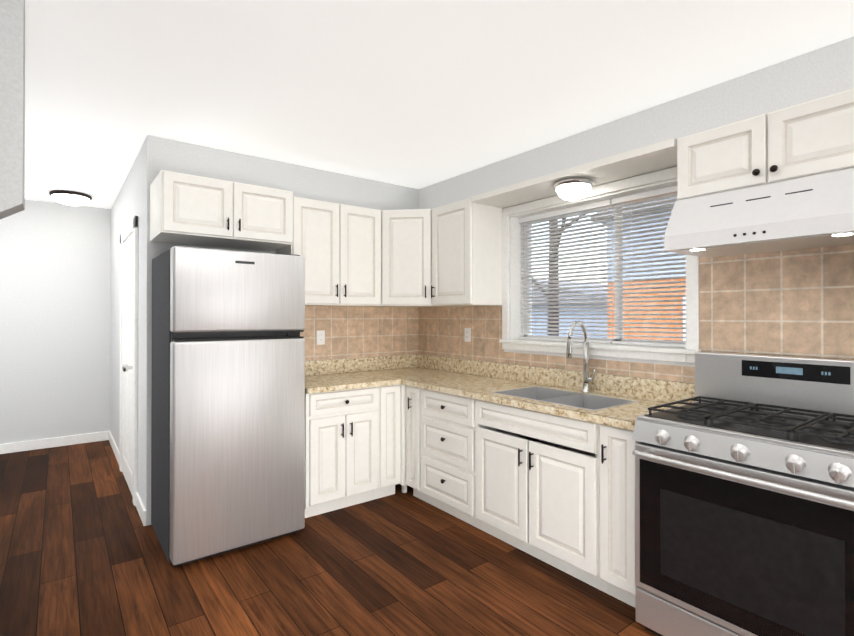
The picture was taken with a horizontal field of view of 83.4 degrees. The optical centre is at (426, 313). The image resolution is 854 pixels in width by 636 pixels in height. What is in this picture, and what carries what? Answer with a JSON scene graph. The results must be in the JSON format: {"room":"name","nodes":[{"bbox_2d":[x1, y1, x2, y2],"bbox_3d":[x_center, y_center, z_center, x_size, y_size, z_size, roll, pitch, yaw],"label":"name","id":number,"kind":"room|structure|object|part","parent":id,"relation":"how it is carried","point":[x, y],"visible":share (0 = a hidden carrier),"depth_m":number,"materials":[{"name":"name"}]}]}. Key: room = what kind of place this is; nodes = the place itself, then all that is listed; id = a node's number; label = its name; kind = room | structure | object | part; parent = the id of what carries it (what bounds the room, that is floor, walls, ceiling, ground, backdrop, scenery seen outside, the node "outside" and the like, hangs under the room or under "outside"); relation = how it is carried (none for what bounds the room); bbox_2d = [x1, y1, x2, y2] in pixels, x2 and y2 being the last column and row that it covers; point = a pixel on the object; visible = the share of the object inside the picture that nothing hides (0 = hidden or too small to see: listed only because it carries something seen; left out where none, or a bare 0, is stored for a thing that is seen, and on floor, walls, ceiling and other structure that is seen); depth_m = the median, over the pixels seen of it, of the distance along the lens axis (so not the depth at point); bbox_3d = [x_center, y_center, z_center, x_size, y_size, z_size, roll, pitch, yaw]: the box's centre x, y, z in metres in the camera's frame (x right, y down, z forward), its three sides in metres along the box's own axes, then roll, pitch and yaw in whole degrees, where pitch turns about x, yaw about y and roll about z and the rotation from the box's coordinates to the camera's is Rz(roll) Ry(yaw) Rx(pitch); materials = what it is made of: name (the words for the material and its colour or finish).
{"room":"kitchen","nodes":[
{"label":"kitchen","id":0,"kind":"room"},
{"bbox_2d":[0,0,24,218],"bbox_3d":[-2.772,0.096,0.523,3.570,2.599,0.120,0,0,-38],"label":"wall","id":1,"kind":"structure","parent":0,"point":[12,107],"depth_m":1.55,"materials":[{"name":"paint"}]},
{"bbox_2d":[0,199,110,443],"bbox_3d":[-5.291,0.112,4.161,4.250,2.600,0.120,0,0,-38],"label":"wall","id":2,"kind":"structure","parent":0,"point":[55,289],"depth_m":5.11,"materials":[{"name":"paint"}]},
{"bbox_2d":[0,431,106,453],"bbox_3d":[-4.338,1.365,4.804,1.950,0.100,0.015,0,0,-38],"label":"baseboard","id":3,"kind":"structure","parent":2,"relation":"attached to","point":[5,448],"depth_m":5.08,"materials":[{"name":"paint"}]},
{"bbox_2d":[110,140,144,504],"bbox_3d":[-2.742,0.113,4.430,0.120,2.600,2.800,0,0,-38],"label":"wall","id":4,"kind":"structure","parent":0,"point":[128,205],"depth_m":4.04,"materials":[{"name":"paint"}]},
{"bbox_2d":[107,431,118,463],"bbox_3d":[-3.166,1.365,4.862,0.019,0.100,1.270,0,0,-38],"label":"baseboard","id":5,"kind":"structure","parent":4,"relation":"attached to","point":[109,436],"depth_m":4.91,"materials":[{"name":"paint"}]},
{"bbox_2d":[122,233,132,496],"bbox_3d":[-2.482,0.389,3.922,0.082,2.031,0.874,0,0,-38],"label":"hall door","id":6,"kind":"structure","parent":4,"relation":"in","point":[127,387],"depth_m":3.94,"materials":[{"name":"paint"}]},
{"bbox_2d":[119,216,137,505],"bbox_3d":[-2.458,0.346,3.941,0.024,2.130,1.060,0,0,-38],"label":"door frame","id":7,"kind":"structure","parent":4,"relation":"attached to","point":[130,229],"depth_m":3.53,"materials":[{"name":"paint"}]},
{"bbox_2d":[135,492,145,525],"bbox_3d":[-2.000,1.358,3.349,0.015,0.100,0.430,0,0,-38],"label":"baseboard","id":8,"kind":"structure","parent":4,"relation":"attached to","point":[139,505],"depth_m":3.30,"materials":[{"name":"paint"}]},
{"bbox_2d":[144,135,418,525],"bbox_3d":[-0.912,0.111,3.995,2.490,2.600,0.120,0,0,-38],"label":"wall","id":9,"kind":"structure","parent":0,"point":[220,164],"depth_m":3.51,"materials":[{"name":"paint"}]},
{"bbox_2d":[150,170,292,250],"bbox_3d":[-1.376,-0.667,3.247,0.810,0.370,0.500,0,0,-38],"label":"upper cabinet","id":10,"kind":"object","parent":9,"relation":"attached to","point":[188,209],"visible":1,"depth_m":3.06,"materials":[{"name":"beige paint"}]},
{"bbox_2d":[275,196,380,305],"bbox_3d":[-0.760,-0.457,3.802,0.761,0.785,0.370,0,0,-38],"label":"upper cabinet","id":11,"kind":"object","parent":9,"relation":"attached to","point":[337,246],"visible":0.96,"depth_m":3.67,"materials":[{"name":"beige paint"}]},
{"bbox_2d":[300,306,417,360],"bbox_3d":[-0.659,0.159,4.109,1.452,0.442,0.008,0,0,-38],"label":"wall tile","id":12,"kind":"structure","parent":9,"relation":"attached to","point":[354,332],"depth_m":4.17,"materials":[{"name":"beige tile"}]},
{"bbox_2d":[316,330,324,344],"bbox_3d":[-0.872,0.196,3.934,0.072,0.116,0.008,0,0,-38],"label":"outlet","id":13,"kind":"object","parent":12,"relation":"attached to","point":[320,337],"visible":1,"depth_m":3.93,"materials":[{"name":"white plastic"}]},
{"bbox_2d":[362,209,450,306],"bbox_3d":[-0.137,-0.456,4.123,0.621,0.785,0.619,0,0,-38],"label":"upper cabinet","id":14,"kind":"object","parent":9,"relation":"attached to","point":[406,257],"visible":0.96,"depth_m":3.89,"materials":[{"name":"beige paint"}]},
{"bbox_2d":[0,440,656,635],"bbox_3d":[-1.620,1.424,1.226,6.500,0.050,10.600,0,0,-38],"label":"floor","id":15,"kind":"structure","parent":0,"point":[82,552],"depth_m":2.56,"materials":[{"name":"brown wood"}]},
{"bbox_2d":[151,246,304,566],"bbox_3d":[-1.298,0.514,3.115,0.760,1.786,0.744,0,0,-38],"label":"refrigerator","id":16,"kind":"object","parent":15,"relation":"on","point":[228,418],"visible":1,"depth_m":2.80,"materials":[{"name":"silver metal"}]},
{"bbox_3d":[-1.104,0.755,2.861,0.756,1.222,0.104,0,0,-38],"label":"door","id":17,"kind":"part","parent":16,"relation":"part of","materials":[{"name":"metal"}]},
{"bbox_2d":[170,246,304,334],"bbox_3d":[-1.103,-0.127,2.865,0.756,0.482,0.106,0,0,-38],"label":"freezer","id":18,"kind":"object","parent":16,"relation":"in","point":[213,291],"depth_m":2.79,"materials":[{"name":"metal"}]},
{"bbox_2d":[305,387,377,517],"bbox_3d":[-0.760,0.974,3.619,0.577,0.872,0.650,0,0,-38],"label":"base cabinet","id":19,"kind":"object","parent":15,"relation":"on","point":[342,448],"depth_m":3.38,"materials":[{"name":"beige paint"}]},
{"bbox_3d":[-0.992,0.973,3.462,0.019,0.872,0.615,0,0,-38],"label":"back base cabinet filler panel","id":20,"kind":"part","parent":19,"relation":"part of","materials":[{"name":"white wood"}]},
{"bbox_2d":[305,358,400,393],"bbox_3d":[-0.692,0.459,3.674,0.750,0.158,0.648,0,0,-38],"label":"countertop","id":21,"kind":"structure","parent":19,"relation":"on","point":[330,375],"depth_m":3.89,"materials":[{"name":"beige stone"}]},
{"bbox_2d":[373,384,399,499],"bbox_3d":[-0.461,0.975,3.869,0.199,0.872,0.617,0,0,-38],"label":"base cabinet","id":22,"kind":"object","parent":15,"relation":"on","point":[388,438],"visible":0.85,"depth_m":3.62,"materials":[{"name":"beige paint"}]},
{"bbox_2d":[399,384,406,492],"bbox_3d":[-0.182,0.974,3.736,0.104,0.872,0.116,0,0,-38],"label":"post","id":23,"kind":"object","parent":15,"relation":"on","point":[403,437],"visible":0.79,"depth_m":3.67,"materials":[{"name":"beige paint"}]},
{"bbox_2d":[406,385,428,502],"bbox_3d":[0.115,0.974,3.765,0.650,0.872,0.199,0,0,-38],"label":"filler panel","id":24,"kind":"object","parent":15,"relation":"on","point":[413,437],"visible":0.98,"depth_m":3.58,"materials":[{"name":"beige paint"}]},
{"bbox_2d":[421,389,483,530],"bbox_3d":[0.354,0.973,3.456,0.648,0.872,0.578,0,0,-38],"label":"base cabinet","id":25,"kind":"object","parent":15,"relation":"on","point":[448,452],"visible":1,"depth_m":3.25,"materials":[{"name":"beige paint"}]},
{"bbox_2d":[476,399,607,593],"bbox_3d":[0.798,0.970,2.877,0.650,0.872,0.878,0,0,-38],"label":"base cabinet","id":26,"kind":"object","parent":15,"relation":"on","point":[538,485],"visible":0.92,"depth_m":2.64,"materials":[{"name":"beige paint"}]},
{"bbox_2d":[363,354,694,430],"bbox_3d":[0.430,0.533,3.360,0.647,0.310,2.513,0,0,-38],"label":"countertop","id":27,"kind":"structure","parent":26,"relation":"on","point":[622,402],"depth_m":3.07,"materials":[{"name":"beige stone"}]},
{"bbox_2d":[566,320,594,392],"bbox_3d":[0.955,0.268,2.958,0.222,0.455,0.109,0,0,-38],"label":"pull-down faucet","id":28,"kind":"object","parent":27,"relation":"on","point":[586,385],"visible":1,"depth_m":3.01,"materials":[{"name":"silver metal"}]},
{"bbox_2d":[600,424,639,607],"bbox_3d":[1.130,0.968,2.444,0.650,0.872,0.209,0,0,-38],"label":"base cabinet","id":29,"kind":"object","parent":15,"relation":"on","point":[617,513],"visible":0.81,"depth_m":2.27,"materials":[{"name":"beige paint"}]},
{"bbox_2d":[632,352,853,635],"bbox_3d":[1.411,0.800,1.980,0.732,1.205,0.846,0,0,-38],"label":"gas range","id":30,"kind":"object","parent":15,"relation":"on","point":[744,494],"visible":1,"depth_m":1.87,"materials":[{"name":"silver metal"}]},
{"bbox_3d":[1.212,1.302,1.825,0.080,0.176,0.838,0,0,-38],"label":"drawer","id":31,"kind":"part","parent":30,"relation":"part of","materials":[{"name":"metal"}]},
{"bbox_3d":[1.168,0.890,1.793,0.118,0.633,0.838,0,0,-38],"label":"oven door","id":32,"kind":"part","parent":30,"relation":"part of","materials":[{"name":"glass"}]},
{"bbox_3d":[1.178,0.520,1.802,0.095,0.093,0.842,0,0,-38],"label":"control panel","id":33,"kind":"part","parent":30,"relation":"part of","materials":[{"name":"metal"}]},
{"bbox_2d":[25,0,853,208],"bbox_3d":[-1.525,-1.251,1.311,6.740,0.100,10.600,0,0,-38],"label":"ceiling","id":34,"kind":"structure","parent":0,"point":[417,94],"depth_m":2.38,"materials":[{"name":"paint"}]},
{"bbox_2d":[49,190,91,205],"bbox_3d":[-3.527,-1.131,4.753,0.340,0.107,0.340,0,0,-38],"label":"light","id":35,"kind":"object","parent":34,"relation":"attached to","point":[71,198],"visible":1,"depth_m":4.66,"materials":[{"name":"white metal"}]},
{"bbox_2d":[419,36,853,383],"bbox_3d":[2.149,0.102,1.858,0.240,2.600,7.000,0,0,-38],"label":"wall","id":36,"kind":"structure","parent":0,"point":[827,70],"depth_m":2.68,"materials":[{"name":"paint"}]},
{"bbox_2d":[431,198,502,305],"bbox_3d":[0.295,-0.457,3.767,0.370,0.785,0.476,0,0,-38],"label":"upper cabinet","id":37,"kind":"object","parent":36,"relation":"attached to","point":[466,252],"visible":0.94,"depth_m":3.61,"materials":[{"name":"beige paint"}]},
{"bbox_2d":[471,138,676,207],"bbox_3d":[0.896,-0.834,3.014,0.337,0.038,1.450,0,0,-38],"label":"soffit","id":38,"kind":"object","parent":36,"relation":"attached to","point":[662,155],"visible":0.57,"depth_m":2.79,"materials":[{"name":"beige paint"}]},
{"bbox_2d":[553,177,593,200],"bbox_3d":[0.908,-0.759,2.976,0.240,0.110,0.240,0,0,-38],"label":"light","id":39,"kind":"object","parent":38,"relation":"attached to","point":[573,188],"visible":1,"depth_m":2.90,"materials":[{"name":"white glass"}]},
{"bbox_2d":[499,167,700,362],"bbox_3d":[1.101,-0.270,3.186,0.285,1.075,1.440,0,0,-38],"label":"sliding window","id":40,"kind":"structure","parent":36,"relation":"in","point":[612,275],"depth_m":3.14,"materials":[{"name":"paint"}]},
{"bbox_2d":[419,245,853,382],"bbox_3d":[1.200,0.431,2.887,0.008,1.950,4.191,0,0,-38],"label":"wall tile","id":41,"kind":"structure","parent":36,"relation":"attached to","point":[796,303],"depth_m":2.38,"materials":[{"name":"beige tile"}]},
{"bbox_2d":[464,328,470,341],"bbox_3d":[0.338,0.176,3.997,0.008,0.116,0.072,0,0,-38],"label":"outlet","id":42,"kind":"object","parent":41,"relation":"attached to","point":[467,334],"visible":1,"depth_m":3.99,"materials":[{"name":"white plastic"}]},
{"bbox_2d":[677,88,853,200],"bbox_3d":[1.560,-0.702,2.125,0.368,0.310,0.758,0,0,-38],"label":"upper cabinet","id":43,"kind":"object","parent":36,"relation":"attached to","point":[814,137],"visible":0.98,"depth_m":2.02,"materials":[{"name":"beige paint"}]},
{"bbox_2d":[664,168,853,257],"bbox_3d":[1.523,-0.419,2.096,0.459,0.253,0.754,0,0,-38],"label":"under-cabinet range hood","id":44,"kind":"object","parent":43,"relation":"attached to","point":[816,211],"visible":1,"depth_m":1.98,"materials":[{"name":"white metal"}]}
]}

